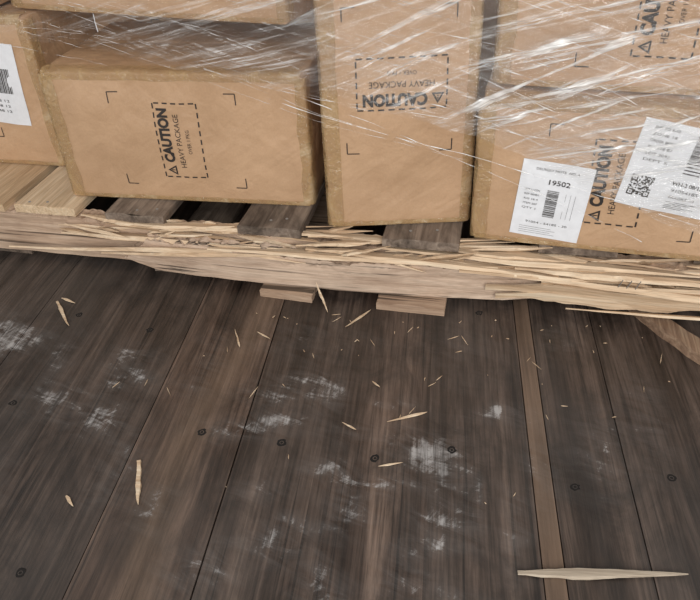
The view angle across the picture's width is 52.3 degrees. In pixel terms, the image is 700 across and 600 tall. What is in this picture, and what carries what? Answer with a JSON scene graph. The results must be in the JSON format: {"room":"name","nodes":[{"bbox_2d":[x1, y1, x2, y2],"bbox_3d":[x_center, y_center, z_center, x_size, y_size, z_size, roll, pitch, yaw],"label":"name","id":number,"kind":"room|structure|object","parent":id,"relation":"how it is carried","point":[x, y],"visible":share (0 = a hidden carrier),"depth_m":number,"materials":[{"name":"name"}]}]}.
{"room":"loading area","nodes":[
{"label":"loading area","id":0,"kind":"room"},
{"bbox_2d":[0,180,699,599],"bbox_3d":[-0.026,-0.029,1.492,3.400,0.030,3.100,2,37,7],"label":"floor","id":1,"kind":"structure","parent":0,"point":[222,513],"depth_m":1.12,"materials":[{"name":"brown wood"}]},
{"bbox_2d":[8,311,676,576],"bbox_3d":[-0.072,0.149,1.230,1.029,0.001,0.594,-7,37,-5],"label":"screw","id":2,"kind":"object","parent":1,"relation":"on","point":[477,312],"visible":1,"depth_m":1.10,"materials":[{"name":"black metal"}]},
{"bbox_2d":[0,139,699,364],"bbox_3d":[-0.043,-0.331,1.760,2.012,0.140,1.202,6,37,11],"label":"wooden pallet","id":3,"kind":"object","parent":1,"relation":"on","point":[295,251],"visible":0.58,"depth_m":1.40,"materials":[{"name":"beige wood"}]},
{"bbox_2d":[0,0,96,165],"bbox_3d":[-0.895,-0.545,1.704,0.535,0.338,0.280,5,37,11],"label":"cardboard box","id":4,"kind":"object","parent":3,"relation":"on","point":[27,129],"visible":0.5,"depth_m":1.57,"materials":[{"name":"brown cardboard"}]},
{"bbox_2d":[0,69,12,112],"bbox_3d":[-0.784,-0.462,1.562,0.108,0.104,0.004,5,37,11],"label":"print","id":5,"kind":"object","parent":4,"relation":"attached to","point":[0,69],"depth_m":1.55},
{"bbox_2d":[38,22,326,205],"bbox_3d":[-0.313,-0.414,1.541,0.533,0.275,0.345,4,37,9],"label":"cardboard box","id":6,"kind":"object","parent":3,"relation":"on","point":[129,124],"visible":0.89,"depth_m":1.41,"materials":[{"name":"brown cardboard"}]},
{"bbox_2d":[93,6,316,30],"bbox_3d":[-0.309,-0.645,1.800,0.555,0.337,0.281,4,37,9],"label":"cardboard box","id":7,"kind":"object","parent":3,"relation":"on","point":[104,20],"visible":0.02,"depth_m":1.66,"materials":[{"name":"brown cardboard"}]},
{"bbox_2d":[10,0,314,24],"bbox_3d":[-0.360,-0.761,1.443,0.635,0.275,0.343,10,39,17],"label":"cardboard box","id":8,"kind":"object","parent":7,"relation":"on","point":[270,12],"visible":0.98,"depth_m":1.36,"materials":[{"name":"brown cardboard"}]},
{"bbox_2d":[14,0,699,241],"bbox_3d":[-0.237,-0.426,1.250,2.021,0.608,0.068,9,38,16],"label":"wrap","id":9,"kind":"object","parent":3,"relation":"on","point":[564,41],"visible":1,"depth_m":1.12,"materials":[{"name":"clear plastic"}]},
{"bbox_2d":[313,0,484,226],"bbox_3d":[0.082,-0.460,1.354,0.276,0.540,0.344,-2,37,1],"label":"cardboard box","id":10,"kind":"object","parent":3,"relation":"on","point":[372,180],"visible":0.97,"depth_m":1.24,"materials":[{"name":"brown cardboard"}]},
{"bbox_2d":[475,0,500,138],"bbox_3d":[0.237,-0.598,1.701,0.535,0.336,0.281,4,37,9],"label":"cardboard box","id":11,"kind":"object","parent":3,"relation":"on","point":[491,9],"visible":0.03,"depth_m":1.55,"materials":[{"name":"brown cardboard"}]},
{"bbox_2d":[470,63,699,260],"bbox_3d":[0.518,-0.288,1.316,0.535,0.275,0.347,7,38,13],"label":"cardboard box","id":12,"kind":"object","parent":3,"relation":"on","point":[501,209],"visible":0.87,"depth_m":1.20,"materials":[{"name":"brown cardboard"}]},
{"bbox_2d":[519,167,579,235],"bbox_3d":[0.346,-0.169,1.248,0.091,0.132,0.003,8,38,15],"label":"print","id":13,"kind":"object","parent":12,"relation":"attached to","point":[539,215],"depth_m":1.25,"materials":[{"name":"black"}]},
{"bbox_2d":[493,0,699,95],"bbox_3d":[0.535,-0.535,1.186,0.535,0.275,0.343,8,38,14],"label":"cardboard box","id":14,"kind":"object","parent":12,"relation":"on","point":[657,46],"visible":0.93,"depth_m":1.12,"materials":[{"name":"brown cardboard"}]},
{"bbox_2d":[626,125,699,211],"bbox_3d":[0.530,-0.208,1.151,0.146,0.146,0.007,7,38,13],"label":"print","id":15,"kind":"object","parent":12,"relation":"attached to","point":[686,189],"depth_m":1.16,"materials":[{"name":"black"}]},
{"bbox_2d":[56,298,669,505],"bbox_3d":[-0.047,0.165,1.202,1.170,0.005,0.498,2,37,7],"label":"wood splinters","id":16,"kind":"object","parent":1,"relation":"on","point":[138,484],"visible":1,"depth_m":1.16,"materials":[{"name":"beige wood"}]},
{"bbox_2d":[517,568,687,579],"bbox_3d":[0.326,0.354,0.921,0.217,0.007,0.015,0,37,4],"label":"wood splinter","id":17,"kind":"object","parent":1,"relation":"on","point":[565,573],"visible":1,"depth_m":0.92,"materials":[{"name":"beige wood"}]}
]}

